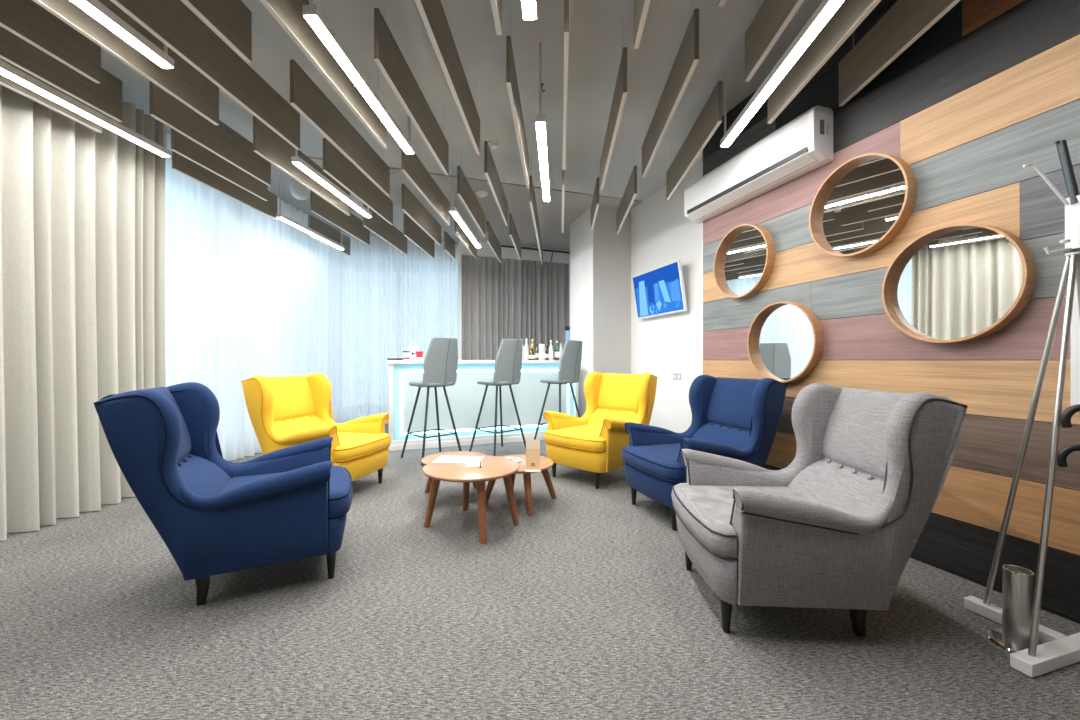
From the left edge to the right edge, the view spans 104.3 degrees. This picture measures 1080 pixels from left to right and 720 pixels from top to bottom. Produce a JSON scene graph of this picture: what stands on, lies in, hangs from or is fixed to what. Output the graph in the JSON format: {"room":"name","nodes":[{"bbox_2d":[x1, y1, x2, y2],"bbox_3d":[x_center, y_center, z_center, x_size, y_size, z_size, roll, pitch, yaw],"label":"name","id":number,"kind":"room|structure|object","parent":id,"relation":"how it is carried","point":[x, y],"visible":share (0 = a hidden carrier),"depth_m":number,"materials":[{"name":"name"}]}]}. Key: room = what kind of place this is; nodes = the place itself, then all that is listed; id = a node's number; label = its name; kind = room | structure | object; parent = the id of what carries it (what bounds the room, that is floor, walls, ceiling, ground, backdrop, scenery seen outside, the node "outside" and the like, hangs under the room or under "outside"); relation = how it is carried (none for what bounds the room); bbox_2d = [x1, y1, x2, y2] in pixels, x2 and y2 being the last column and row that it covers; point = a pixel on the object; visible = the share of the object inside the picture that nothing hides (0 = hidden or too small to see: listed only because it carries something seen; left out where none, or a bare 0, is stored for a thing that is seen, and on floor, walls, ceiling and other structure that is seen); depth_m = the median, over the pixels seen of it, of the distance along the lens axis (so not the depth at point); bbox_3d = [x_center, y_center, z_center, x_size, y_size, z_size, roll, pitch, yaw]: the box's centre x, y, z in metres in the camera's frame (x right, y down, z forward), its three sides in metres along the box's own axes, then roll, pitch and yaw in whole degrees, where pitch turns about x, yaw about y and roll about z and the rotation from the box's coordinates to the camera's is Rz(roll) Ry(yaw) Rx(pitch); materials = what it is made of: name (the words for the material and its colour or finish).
{"room":"lounge","nodes":[
{"label":"lounge","id":0,"kind":"room"},
{"bbox_2d":[340,232,457,245],"bbox_3d":[-0.856,-0.550,8.357,6.950,3.360,0.200,0,0,-21],"label":"wall","id":1,"kind":"structure","parent":0,"point":[344,233],"depth_m":7.48,"materials":[{"name":"white paint"}]},
{"bbox_2d":[457,243,461,359],"bbox_3d":[-1.509,-0.510,7.829,0.055,3.280,0.250,0,0,-21],"label":"trim","id":2,"kind":"structure","parent":1,"relation":"attached to","point":[459,323],"depth_m":7.72,"materials":[{"name":"white paint"}]},
{"bbox_2d":[101,0,822,250],"bbox_3d":[-0.311,-2.297,3.800,9.822,0.165,13.600,0,0,0],"label":"ceiling","id":3,"kind":"structure","parent":0,"point":[595,26],"depth_m":3.41,"materials":[{"name":"paint"}]},
{"bbox_2d":[0,0,100,82],"bbox_3d":[-2.738,-1.945,0.610,0.027,0.570,3.822,0,0,3],"label":"wooden slat","id":4,"kind":"object","parent":3,"relation":"hanging from","point":[26,19],"visible":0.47,"depth_m":2.28,"materials":[{"name":"brown wood"}]},
{"bbox_2d":[0,58,101,132],"bbox_3d":[-3.315,-1.945,0.885,0.027,0.570,4.371,0,0,3],"label":"wooden slat","id":5,"kind":"object","parent":3,"relation":"hanging from","point":[5,81],"visible":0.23,"depth_m":2.75,"materials":[{"name":"brown wood"}]},
{"bbox_2d":[0,26,121,121],"bbox_3d":[-3.022,-1.945,0.814,0.027,0.570,4.229,0,0,3],"label":"wooden slat","id":6,"kind":"object","parent":3,"relation":"hanging from","point":[105,97],"visible":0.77,"depth_m":2.58,"materials":[{"name":"brown wood"}]},
{"bbox_2d":[0,60,170,156],"bbox_3d":[-3.122,-1.945,2.149,0.067,0.570,2.600,0,0,3],"label":"strip light","id":7,"kind":"object","parent":3,"relation":"hanging from","point":[6,69],"visible":0.88,"depth_m":2.80,"materials":[{"name":"white plastic"}]},
{"bbox_2d":[71,0,173,67],"bbox_3d":[-2.156,-1.945,1.652,0.066,0.570,1.500,0,0,3],"label":"strip light","id":8,"kind":"object","parent":3,"relation":"hanging from","point":[96,9],"visible":0.94,"depth_m":2.14,"materials":[{"name":"white plastic"}]},
{"bbox_2d":[32,0,218,124],"bbox_3d":[-2.383,-1.945,0.836,0.027,0.570,4.273,0,0,3],"label":"wooden slat","id":9,"kind":"object","parent":3,"relation":"hanging from","point":[184,82],"visible":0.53,"depth_m":2.45,"materials":[{"name":"brown wood"}]},
{"bbox_2d":[110,0,299,149],"bbox_3d":[-2.016,-1.945,1.009,0.027,0.570,4.620,0,0,3],"label":"wooden slat","id":10,"kind":"object","parent":3,"relation":"hanging from","point":[172,22],"visible":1,"depth_m":2.49,"materials":[{"name":"brown wood"}]},
{"bbox_2d":[149,80,270,185],"bbox_3d":[-2.604,-1.945,3.422,0.028,0.570,1.161,0,0,3],"label":"wooden slat","id":11,"kind":"object","parent":3,"relation":"hanging from","point":[222,140],"visible":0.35,"depth_m":3.30,"materials":[{"name":"brown wood"}]},
{"bbox_2d":[182,0,251,62],"bbox_3d":[-1.708,-1.945,0.523,0.027,0.570,3.648,0,0,3],"label":"wooden slat","id":12,"kind":"object","parent":3,"relation":"hanging from","point":[231,20],"visible":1,"depth_m":2.19,"materials":[{"name":"brown wood"}]},
{"bbox_2d":[171,128,267,200],"bbox_3d":[-2.878,-1.945,3.848,0.026,0.570,1.065,0,0,3],"label":"wooden slat","id":13,"kind":"object","parent":3,"relation":"hanging from","point":[182,145],"visible":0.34,"depth_m":3.73,"materials":[{"name":"brown wood"}]},
{"bbox_2d":[172,151,277,219],"bbox_3d":[-3.152,-1.945,4.310,0.026,0.570,1.330,0,0,3],"label":"wooden slat","id":14,"kind":"object","parent":3,"relation":"hanging from","point":[180,164],"visible":0.47,"depth_m":4.19,"materials":[{"name":"brown wood"}]},
{"bbox_2d":[290,178,309,199],"bbox_3d":[-2.990,-2.116,5.232,0.220,0.228,0.220,0,0,0],"label":"dome","id":15,"kind":"object","parent":3,"relation":"attached to","point":[299,191],"visible":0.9,"depth_m":5.15,"materials":[{"name":"white plastic"}]},
{"bbox_2d":[253,115,349,214],"bbox_3d":[-2.229,-1.945,4.077,0.028,0.570,1.492,0,0,3],"label":"wooden slat","id":16,"kind":"object","parent":3,"relation":"hanging from","point":[268,144],"visible":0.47,"depth_m":3.71,"materials":[{"name":"brown wood"}]},
{"bbox_2d":[276,171,343,249],"bbox_3d":[-3.015,-1.937,5.618,0.066,0.554,1.428,0,0,3],"label":"strip light","id":17,"kind":"object","parent":3,"relation":"hanging from","point":[279,215],"visible":0.94,"depth_m":5.32,"materials":[{"name":"white plastic"}]},
{"bbox_2d":[278,218,343,249],"bbox_3d":[-3.015,-1.663,5.618,0.064,0.006,1.408,0,0,3],"label":"diffuser","id":18,"kind":"object","parent":17,"relation":"attached to","point":[287,220],"depth_m":5.51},
{"bbox_2d":[260,0,386,148],"bbox_3d":[-1.325,-1.945,1.001,0.027,0.570,4.604,0,0,3],"label":"wooden slat","id":19,"kind":"object","parent":3,"relation":"hanging from","point":[288,13],"visible":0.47,"depth_m":2.42,"materials":[{"name":"brown wood"}]},
{"bbox_2d":[308,215,349,255],"bbox_3d":[-3.064,-1.938,6.156,0.026,0.555,1.081,0,0,3],"label":"wooden slat","id":20,"kind":"object","parent":3,"relation":"hanging from","point":[315,224],"visible":0.62,"depth_m":6.07,"materials":[{"name":"brown wood"}]},
{"bbox_2d":[291,109,371,217],"bbox_3d":[-2.029,-1.945,4.220,0.066,0.570,1.371,0,0,3],"label":"strip light","id":21,"kind":"object","parent":3,"relation":"hanging from","point":[296,160],"visible":0.88,"depth_m":4.00,"materials":[{"name":"white plastic"}]},
{"bbox_2d":[293,163,370,217],"bbox_3d":[-2.029,-1.663,4.220,0.064,0.006,1.351,0,0,3],"label":"diffuser","id":22,"kind":"object","parent":21,"relation":"attached to","point":[302,166],"depth_m":4.07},
{"bbox_2d":[290,60,389,195],"bbox_3d":[-1.568,-1.945,3.481,0.026,0.570,1.533,0,0,3],"label":"wooden slat","id":23,"kind":"object","parent":3,"relation":"hanging from","point":[306,97],"visible":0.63,"depth_m":3.21,"materials":[{"name":"brown wood"}]},
{"bbox_2d":[310,190,369,244],"bbox_3d":[-2.511,-1.938,5.381,0.028,0.555,1.415,0,0,3],"label":"wooden slat","id":24,"kind":"object","parent":3,"relation":"hanging from","point":[351,224],"visible":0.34,"depth_m":5.25,"materials":[{"name":"brown wood"}]},
{"bbox_2d":[323,138,392,224],"bbox_3d":[-1.854,-1.938,4.417,0.026,0.555,1.485,0,0,3],"label":"wooden slat","id":25,"kind":"object","parent":3,"relation":"hanging from","point":[336,165],"visible":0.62,"depth_m":4.21,"materials":[{"name":"brown wood"}]},
{"bbox_2d":[303,0,413,153],"bbox_3d":[-1.081,-1.945,2.711,0.066,0.570,1.374,0,0,3],"label":"strip light","id":26,"kind":"object","parent":3,"relation":"hanging from","point":[312,14],"visible":0.94,"depth_m":2.44,"materials":[{"name":"white plastic"}]},
{"bbox_2d":[363,203,406,254],"bbox_3d":[-2.141,-1.938,5.915,0.028,0.555,1.437,0,0,3],"label":"wooden slat","id":27,"kind":"object","parent":3,"relation":"hanging from","point":[376,224],"visible":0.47,"depth_m":5.80,"materials":[{"name":"brown wood"}]},
{"bbox_2d":[374,0,448,174],"bbox_3d":[-0.869,-1.945,3.046,0.026,0.570,1.459,0,0,3],"label":"wooden slat","id":28,"kind":"object","parent":3,"relation":"hanging from","point":[388,56],"visible":1,"depth_m":2.76,"materials":[{"name":"brown wood"}]},
{"bbox_2d":[403,214,434,257],"bbox_3d":[-1.768,-1.938,6.220,0.026,0.555,1.298,0,0,3],"label":"wooden slat","id":29,"kind":"object","parent":3,"relation":"hanging from","point":[412,231],"visible":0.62,"depth_m":6.09,"materials":[{"name":"brown wood"}]},
{"bbox_2d":[402,184,440,245],"bbox_3d":[-1.478,-1.938,5.360,0.028,0.555,1.467,0,0,3],"label":"wooden slat","id":30,"kind":"object","parent":3,"relation":"hanging from","point":[411,205],"visible":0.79,"depth_m":5.18,"materials":[{"name":"brown wood"}]},
{"bbox_2d":[401,147,449,224],"bbox_3d":[-1.162,-1.938,4.423,0.028,0.555,1.518,0,0,3],"label":"wooden slat","id":31,"kind":"object","parent":3,"relation":"hanging from","point":[412,167],"visible":0.87,"depth_m":4.25,"materials":[{"name":"brown wood"}]},
{"bbox_2d":[415,0,479,154],"bbox_3d":[-0.608,-1.945,1.049,0.027,0.570,4.701,0,0,3],"label":"wooden slat","id":32,"kind":"object","parent":3,"relation":"hanging from","point":[432,13],"visible":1,"depth_m":2.50,"materials":[{"name":"brown wood"}]},
{"bbox_2d":[444,231,454,258],"bbox_3d":[-1.418,-1.938,6.613,0.026,0.555,0.565,0,0,3],"label":"wooden slat","id":33,"kind":"object","parent":3,"relation":"hanging from","point":[449,243],"visible":0.84,"depth_m":6.54,"materials":[{"name":"brown wood"}]},
{"bbox_2d":[450,163,480,247],"bbox_3d":[-0.945,-1.937,5.462,0.067,0.554,1.514,0,0,3],"label":"strip light","id":34,"kind":"object","parent":3,"relation":"hanging from","point":[453,210],"visible":0.95,"depth_m":5.05,"materials":[{"name":"white plastic"}]},
{"bbox_2d":[450,212,479,247],"bbox_3d":[-0.945,-1.663,5.462,0.064,0.006,1.494,0,0,3],"label":"diffuser","id":35,"kind":"object","parent":34,"relation":"attached to","point":[456,215],"depth_m":5.32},
{"bbox_2d":[455,219,476,258],"bbox_3d":[-1.077,-1.938,6.211,0.026,0.555,1.370,0,0,3],"label":"wooden slat","id":36,"kind":"object","parent":3,"relation":"hanging from","point":[460,233],"visible":0.71,"depth_m":6.04,"materials":[{"name":"brown wood"}]},
{"bbox_2d":[457,166,485,236],"bbox_3d":[-0.779,-1.938,4.929,0.026,0.555,1.468,0,0,3],"label":"wooden slat","id":37,"kind":"object","parent":3,"relation":"hanging from","point":[465,192],"visible":1,"depth_m":4.70,"materials":[{"name":"brown wood"}]},
{"bbox_2d":[486,221,500,262],"bbox_3d":[-0.704,-1.938,6.516,0.026,0.555,1.329,0,0,3],"label":"wooden slat","id":38,"kind":"object","parent":3,"relation":"hanging from","point":[491,238],"visible":1,"depth_m":6.32,"materials":[{"name":"brown wood"}]},
{"bbox_2d":[484,141,507,225],"bbox_3d":[-0.446,-1.938,4.461,0.026,0.555,1.475,0,0,3],"label":"wooden slat","id":39,"kind":"object","parent":3,"relation":"hanging from","point":[490,170],"visible":1,"depth_m":4.20,"materials":[{"name":"brown wood"}]},
{"bbox_2d":[490,0,501,34],"bbox_3d":[-0.289,-1.945,0.424,0.027,0.570,3.449,0,0,3],"label":"wooden slat","id":40,"kind":"object","parent":3,"relation":"hanging from","point":[496,5],"visible":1,"depth_m":2.06,"materials":[{"name":"brown wood"}]},
{"bbox_2d":[509,197,520,259],"bbox_3d":[-0.359,-1.938,6.285,0.026,0.555,1.429,0,0,3],"label":"wooden slat","id":41,"kind":"object","parent":3,"relation":"hanging from","point":[513,233],"visible":1,"depth_m":5.96,"materials":[{"name":"brown wood"}]},
{"bbox_2d":[506,4,528,187],"bbox_3d":[-0.153,-1.945,3.287,0.026,0.570,1.548,0,0,3],"label":"wooden slat","id":42,"kind":"object","parent":3,"relation":"hanging from","point":[511,77],"visible":1,"depth_m":2.86,"materials":[{"name":"brown wood"}]},
{"bbox_2d":[521,0,536,19],"bbox_3d":[-0.084,-1.945,1.311,0.067,0.570,1.500,0,0,3],"label":"strip light","id":43,"kind":"object","parent":3,"relation":"hanging from","point":[529,7],"visible":1,"depth_m":2.00,"materials":[{"name":"white plastic"}]},
{"bbox_2d":[529,155,542,264],"bbox_3d":[-0.029,-1.938,5.876,0.026,0.555,2.912,0,0,3],"label":"wooden slat","id":44,"kind":"object","parent":3,"relation":"hanging from","point":[532,201],"visible":1,"depth_m":5.08,"materials":[{"name":"brown wood"}]},
{"bbox_2d":[536,43,549,200],"bbox_3d":[0.037,-1.945,3.673,0.066,0.570,1.471,0,0,3],"label":"strip light","id":45,"kind":"object","parent":3,"relation":"hanging from","point":[540,119],"visible":1,"depth_m":3.21,"materials":[{"name":"white plastic"}]},
{"bbox_2d":[536,123,549,200],"bbox_3d":[0.037,-1.663,3.673,0.064,0.006,1.451,0,0,3],"label":"diffuser","id":46,"kind":"object","parent":45,"relation":"attached to","point":[540,127],"depth_m":3.46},
{"bbox_2d":[562,170,564,232],"bbox_3d":[0.259,-1.938,4.731,0.026,0.555,1.506,0,0,3],"label":"wooden slat","id":47,"kind":"object","parent":3,"relation":"hanging from","point":[563,171],"visible":0.66,"depth_m":4.24,"materials":[{"name":"brown wood"}]},
{"bbox_2d":[562,0,568,169],"bbox_3d":[0.171,-1.945,2.897,0.026,0.570,1.537,0,0,3],"label":"wooden slat","id":48,"kind":"object","parent":3,"relation":"hanging from","point":[566,2],"visible":1,"depth_m":2.49,"materials":[{"name":"brown wood"}]},
{"bbox_2d":[591,177,598,230],"bbox_3d":[0.640,-1.938,4.931,0.026,0.555,0.935,0,0,3],"label":"wooden slat","id":49,"kind":"object","parent":3,"relation":"hanging from","point":[595,201],"visible":1,"depth_m":4.79,"materials":[{"name":"brown wood"}]},
{"bbox_2d":[600,17,626,189],"bbox_3d":[0.565,-1.945,3.352,0.026,0.570,1.490,0,0,3],"label":"wooden slat","id":50,"kind":"object","parent":3,"relation":"hanging from","point":[620,93],"visible":1,"depth_m":3.03,"materials":[{"name":"brown wood"}]},
{"bbox_2d":[616,144,636,234],"bbox_3d":[0.989,-1.938,4.883,0.026,0.555,1.378,0,0,3],"label":"wooden slat","id":51,"kind":"object","parent":3,"relation":"hanging from","point":[630,193],"visible":1,"depth_m":4.63,"materials":[{"name":"brown wood"}]},
{"bbox_2d":[634,0,650,48],"bbox_3d":[0.428,-1.945,0.470,0.027,0.570,3.542,0,0,3],"label":"wooden slat","id":52,"kind":"object","parent":3,"relation":"hanging from","point":[641,7],"visible":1,"depth_m":2.10,"materials":[{"name":"brown wood"}]},
{"bbox_2d":[642,9,698,177],"bbox_3d":[0.902,-1.945,3.074,0.028,0.570,1.507,0,0,3],"label":"wooden slat","id":53,"kind":"object","parent":3,"relation":"hanging from","point":[687,58],"visible":1,"depth_m":2.75,"materials":[{"name":"brown wood"}]},
{"bbox_2d":[666,81,721,199],"bbox_3d":[1.288,-1.945,3.638,0.026,0.570,1.432,0,0,3],"label":"wooden slat","id":54,"kind":"object","parent":3,"relation":"hanging from","point":[709,119],"visible":1,"depth_m":3.39,"materials":[{"name":"brown wood"}]},
{"bbox_2d":[745,0,803,81],"bbox_3d":[1.144,-1.945,0.603,0.026,0.570,3.808,0,0,3],"label":"wooden slat","id":55,"kind":"object","parent":3,"relation":"hanging from","point":[772,18],"visible":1,"depth_m":2.26,"materials":[{"name":"brown wood"}]},
{"bbox_2d":[720,0,843,146],"bbox_3d":[1.379,-1.945,1.986,0.067,0.570,2.600,0,0,3],"label":"strip light","id":56,"kind":"object","parent":3,"relation":"hanging from","point":[826,9],"visible":1,"depth_m":2.41,"materials":[{"name":"white plastic"}]},
{"bbox_2d":[767,0,880,123],"bbox_3d":[1.510,-1.945,0.826,0.026,0.570,4.254,0,0,3],"label":"wooden slat","id":57,"kind":"object","parent":3,"relation":"hanging from","point":[850,14],"visible":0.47,"depth_m":2.36,"materials":[{"name":"brown wood"}]},
{"bbox_2d":[839,0,959,105],"bbox_3d":[1.871,-1.945,0.725,0.027,0.570,4.052,0,0,3],"label":"wooden slat","id":58,"kind":"object","parent":3,"relation":"hanging from","point":[905,21],"visible":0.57,"depth_m":2.35,"materials":[{"name":"brown wood"}]},
{"bbox_2d":[0,423,1079,719],"bbox_3d":[0.000,1.190,3.800,9.200,0.120,13.600,0,0,0],"label":"floor","id":59,"kind":"structure","parent":0,"point":[589,607],"depth_m":1.74,"materials":[{"name":"carpet"}]},
{"bbox_2d":[0,84,165,540],"bbox_3d":[-3.495,-0.493,1.354,0.253,3.234,4.773,0,0,3],"label":"curtain","id":60,"kind":"object","parent":59,"relation":"on","point":[82,209],"visible":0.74,"depth_m":3.01,"materials":[{"name":"beige fabric"}]},
{"bbox_2d":[93,382,352,604],"bbox_3d":[-1.540,0.629,2.243,0.985,1.005,0.820,0,0,-26],"label":"wingback armchair","id":61,"kind":"object","parent":59,"relation":"on","point":[215,515],"visible":1,"depth_m":1.95,"materials":[{"name":"blue fabric"}]},
{"bbox_2d":[219,466,352,517],"bbox_3d":[-1.376,0.735,2.323,0.620,0.118,0.694,0,0,-26],"label":"seat cushion","id":62,"kind":"object","parent":61,"relation":"on","point":[335,503],"depth_m":2.11,"materials":[{"name":"blue fabric"}]},
{"bbox_2d":[165,135,345,460],"bbox_3d":[-3.414,-0.495,5.380,0.178,3.230,3.416,0,0,3],"label":"sheer curtain","id":63,"kind":"object","parent":59,"relation":"on","point":[249,293],"visible":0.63,"depth_m":4.79,"materials":[{"name":"fabric"}]},
{"bbox_2d":[241,373,390,483],"bbox_3d":[-1.892,0.629,3.677,0.985,1.005,0.820,0,0,12],"label":"wingback armchair","id":64,"kind":"object","parent":59,"relation":"on","point":[284,411],"visible":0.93,"depth_m":3.60,"materials":[{"name":"yellow fabric"}]},
{"bbox_2d":[334,432,390,461],"bbox_3d":[-1.714,0.735,3.639,0.620,0.118,0.694,0,0,12],"label":"seat cushion","id":65,"kind":"object","parent":64,"relation":"on","point":[352,446],"depth_m":3.53,"materials":[{"name":"yellow fabric"}]},
{"bbox_2d":[345,236,457,423],"bbox_3d":[-2.428,-0.495,7.467,1.920,3.230,0.120,0,0,-21],"label":"sheer curtain","id":66,"kind":"object","parent":59,"relation":"on","point":[394,300],"visible":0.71,"depth_m":7.36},
{"bbox_2d":[401,337,461,465],"bbox_3d":[-1.233,0.443,4.828,0.527,1.380,0.561,0,0,-43],"label":"bar stool","id":67,"kind":"object","parent":59,"relation":"on","point":[441,358],"visible":0.98,"depth_m":4.68,"materials":[{"name":"fabric"}]},
{"bbox_2d":[421,451,484,492],"bbox_3d":[-0.700,0.971,3.450,0.530,0.332,0.530,0,0,-18],"label":"coffee table","id":68,"kind":"object","parent":59,"relation":"on","point":[428,459],"visible":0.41,"depth_m":3.56,"materials":[{"name":"brown wood"}]},
{"bbox_2d":[423,455,519,543],"bbox_3d":[-0.465,0.930,2.876,0.650,0.409,0.650,0,0,0],"label":"coffee table","id":69,"kind":"object","parent":59,"relation":"on","point":[493,467],"visible":0.91,"depth_m":2.81,"materials":[{"name":"brown wood"}]},
{"bbox_2d":[433,456,483,462],"bbox_3d":[-0.590,0.724,3.060,0.330,0.002,0.200,0,0,4],"label":"paper sheet","id":70,"kind":"object","parent":69,"relation":"on","point":[442,459],"visible":1,"depth_m":3.05,"materials":[{"name":"white"}]},
{"bbox_2d":[386,360,577,450],"bbox_3d":[-0.761,0.566,5.950,2.660,1.128,0.650,0,0,-21],"label":"bar counter","id":71,"kind":"object","parent":59,"relation":"on","point":[465,397],"depth_m":5.60,"materials":[{"name":"white paint"}]},
{"bbox_2d":[408,343,417,359],"bbox_3d":[-1.671,-0.111,5.527,0.130,0.225,0.082,0,0,-21],"label":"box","id":72,"kind":"object","parent":71,"relation":"on","point":[412,350],"visible":0.79,"depth_m":5.49,"materials":[{"name":"white"}]},
{"bbox_2d":[386,360,559,363],"bbox_3d":[-0.761,0.025,5.950,2.660,0.045,0.650,0,0,-21],"label":"countertop","id":73,"kind":"structure","parent":71,"relation":"on","point":[387,361],"depth_m":5.55,"materials":[{"name":"white paint"}]},
{"bbox_2d":[539,344,544,359],"bbox_3d":[0.030,-0.118,6.253,0.101,0.240,0.100,0,0,0],"label":"bottle","id":74,"kind":"object","parent":71,"relation":"on","point":[541,346],"visible":0.96,"depth_m":6.21,"materials":[{"name":"white"}]},
{"bbox_2d":[469,339,525,455],"bbox_3d":[-0.495,0.443,5.128,0.527,1.380,0.561,0,0,-43],"label":"bar stool","id":75,"kind":"object","parent":59,"relation":"on","point":[508,361],"visible":0.97,"depth_m":4.97,"materials":[{"name":"fabric"}]},
{"bbox_2d":[486,455,556,514],"bbox_3d":[-0.160,0.974,3.345,0.536,0.325,0.536,0,0,27],"label":"coffee table","id":76,"kind":"object","parent":59,"relation":"on","point":[546,463],"visible":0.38,"depth_m":3.25,"materials":[{"name":"brown wood"}]},
{"bbox_2d":[525,440,540,471],"bbox_3d":[-0.051,0.700,3.075,0.110,0.223,0.065,0,0,-2],"label":"stand","id":77,"kind":"object","parent":76,"relation":"on","point":[532,446],"visible":1,"depth_m":3.08,"materials":[{"name":"white plastic"}]},
{"bbox_2d":[534,340,581,439],"bbox_3d":[0.274,0.443,5.488,0.527,1.380,0.561,0,0,-42],"label":"bar stool","id":78,"kind":"object","parent":59,"relation":"on","point":[571,356],"visible":0.87,"depth_m":5.31,"materials":[{"name":"fabric"}]},
{"bbox_2d":[543,371,657,488],"bbox_3d":[0.589,0.629,4.143,0.985,1.005,0.820,0,0,-45],"label":"wingback armchair","id":79,"kind":"object","parent":59,"relation":"on","point":[594,441],"visible":0.92,"depth_m":4.07,"materials":[{"name":"yellow fabric"}]},
{"bbox_2d":[544,424,605,451],"bbox_3d":[0.460,0.735,4.014,0.620,0.118,0.694,0,0,-45],"label":"seat cushion","id":80,"kind":"object","parent":79,"relation":"on","point":[571,437],"depth_m":3.84,"materials":[{"name":"yellow fabric"}]},
{"bbox_2d":[622,375,786,530],"bbox_3d":[1.177,0.629,3.157,0.985,1.005,0.820,0,0,-18],"label":"wingback armchair","id":81,"kind":"object","parent":59,"relation":"on","point":[735,418],"visible":0.88,"depth_m":3.10,"materials":[{"name":"blue fabric"}]},
{"bbox_2d":[622,443,683,482],"bbox_3d":[1.004,0.735,3.101,0.620,0.118,0.694,0,0,-18],"label":"seat cushion","id":82,"kind":"object","parent":81,"relation":"on","point":[660,462],"depth_m":2.97,"materials":[{"name":"blue fabric"}]},
{"bbox_2d":[671,383,967,636],"bbox_3d":[1.171,0.629,1.987,0.985,1.005,0.820,0,0,3],"label":"wingback armchair","id":83,"kind":"object","parent":59,"relation":"on","point":[839,526],"visible":1,"depth_m":1.64,"materials":[{"name":"grey fabric"}]},
{"bbox_2d":[671,483,811,556],"bbox_3d":[0.989,0.735,1.996,0.620,0.118,0.694,0,0,3],"label":"seat cushion","id":84,"kind":"object","parent":83,"relation":"on","point":[704,509],"depth_m":1.93,"materials":[{"name":"grey fabric"}]},
{"bbox_2d":[986,564,1040,652],"bbox_3d":[1.895,0.980,1.665,0.176,0.300,0.176,0,0,0],"label":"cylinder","id":85,"kind":"object","parent":59,"relation":"on","point":[1017,581],"visible":0.88,"depth_m":1.64,"materials":[{"name":"silver metal"}]},
{"bbox_2d":[964,140,1079,677],"bbox_3d":[2.045,0.130,1.607,0.500,1.995,0.497,0,0,28],"label":"coat rack","id":86,"kind":"object","parent":59,"relation":"on","point":[1058,650],"visible":0.97,"depth_m":1.60,"materials":[{"name":"metal"}]},
{"bbox_2d":[1057,444,1079,466],"bbox_3d":[2.053,0.725,1.583,0.134,0.809,0.060,0,0,30],"label":"umbrella","id":87,"kind":"object","parent":86,"relation":"on","point":[1062,455],"visible":0.98,"depth_m":1.61,"materials":[{"name":"black plastic"}]},
{"bbox_2d":[1060,404,1079,427],"bbox_3d":[1.981,0.645,1.513,0.134,0.970,0.060,0,0,30],"label":"umbrella","id":88,"kind":"object","parent":86,"relation":"in","point":[1065,419],"visible":1,"depth_m":1.54,"materials":[{"name":"black plastic"}]},
{"bbox_2d":[570,206,630,416],"bbox_3d":[0.937,-0.549,6.529,0.659,3.358,0.904,0,0,-17],"label":"column","id":89,"kind":"structure","parent":0,"point":[600,259],"depth_m":6.13,"materials":[{"name":"paint"}]},
{"bbox_2d":[569,160,701,432],"bbox_3d":[1.415,-0.550,6.439,0.300,3.360,4.620,0,0,-17],"label":"wall","id":90,"kind":"structure","parent":0,"point":[662,346],"depth_m":5.27,"materials":[{"name":"paint"}]},
{"bbox_2d":[458,241,569,263],"bbox_3d":[0.018,-2.092,8.419,3.270,0.244,0.220,0,0,-21],"label":"trim","id":91,"kind":"structure","parent":90,"relation":"attached to","point":[484,250],"depth_m":8.17,"materials":[{"name":"white paint"}]},
{"bbox_2d":[462,255,568,359],"bbox_3d":[-0.106,-0.430,8.349,2.960,3.100,0.160,0,0,-21],"label":"curtain","id":92,"kind":"object","parent":91,"relation":"hanging from","point":[510,298],"visible":0.39,"depth_m":8.18,"materials":[{"name":"fabric"}]},
{"bbox_2d":[501,245,569,262],"bbox_3d":[-0.021,-2.040,8.116,1.736,0.247,0.263,0,0,-12],"label":"ceiling pipe","id":93,"kind":"object","parent":90,"relation":"attached to","point":[506,246],"visible":0.65,"depth_m":8.16,"materials":[{"name":"grey metal"}]},
{"bbox_2d":[632,259,686,318],"bbox_3d":[1.512,-0.861,5.335,0.178,0.592,1.055,0,0,-17],"label":"television","id":94,"kind":"object","parent":90,"relation":"attached to","point":[658,291],"visible":1,"depth_m":5.22,"materials":[{"name":"white plastic"}]},
{"bbox_2d":[702,0,1079,623],"bbox_3d":[2.834,-0.550,0.771,0.406,3.360,7.112,0,0,-17],"label":"wall","id":95,"kind":"structure","parent":0,"point":[987,91],"depth_m":2.18,"materials":[{"name":"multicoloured wood"}]},
{"bbox_2d":[713,224,774,297],"bbox_3d":[1.715,-0.834,3.566,0.075,0.610,0.610,0,0,-17],"label":"round mirror","id":96,"kind":"object","parent":95,"relation":"attached to","point":[744,260],"visible":1,"depth_m":3.56,"materials":[{"name":"brown wood"}]},
{"bbox_2d":[684,105,832,222],"bbox_3d":[1.692,-1.521,3.460,0.182,0.354,1.375,0,0,-17],"label":"air conditioner","id":97,"kind":"object","parent":95,"relation":"attached to","point":[803,145],"visible":1,"depth_m":3.18,"materials":[{"name":"white plastic"}]},
{"bbox_2d":[747,302,823,382],"bbox_3d":[1.834,-0.134,3.183,0.075,0.610,0.610,0,0,-17],"label":"round mirror","id":98,"kind":"object","parent":95,"relation":"attached to","point":[785,340],"visible":0.99,"depth_m":3.18,"materials":[{"name":"brown wood"}]},
{"bbox_2d":[809,153,916,256],"bbox_3d":[2.001,-0.964,2.649,0.075,0.610,0.610,0,0,-17],"label":"round mirror","id":99,"kind":"object","parent":95,"relation":"attached to","point":[866,201],"visible":1,"depth_m":2.63,"materials":[{"name":"brown wood"}]},
{"bbox_2d":[882,223,1036,342],"bbox_3d":[2.142,-0.394,2.197,0.075,0.610,0.610,0,0,-17],"label":"round mirror","id":100,"kind":"object","parent":95,"relation":"attached to","point":[958,282],"visible":1,"depth_m":2.17,"materials":[{"name":"brown wood"}]},
{"bbox_2d":[1071,281,1079,405],"bbox_3d":[2.357,-0.108,1.594,0.021,0.620,0.450,0,0,-17],"label":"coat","id":101,"kind":"object","parent":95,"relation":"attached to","point":[1075,321],"visible":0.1,"depth_m":1.79,"materials":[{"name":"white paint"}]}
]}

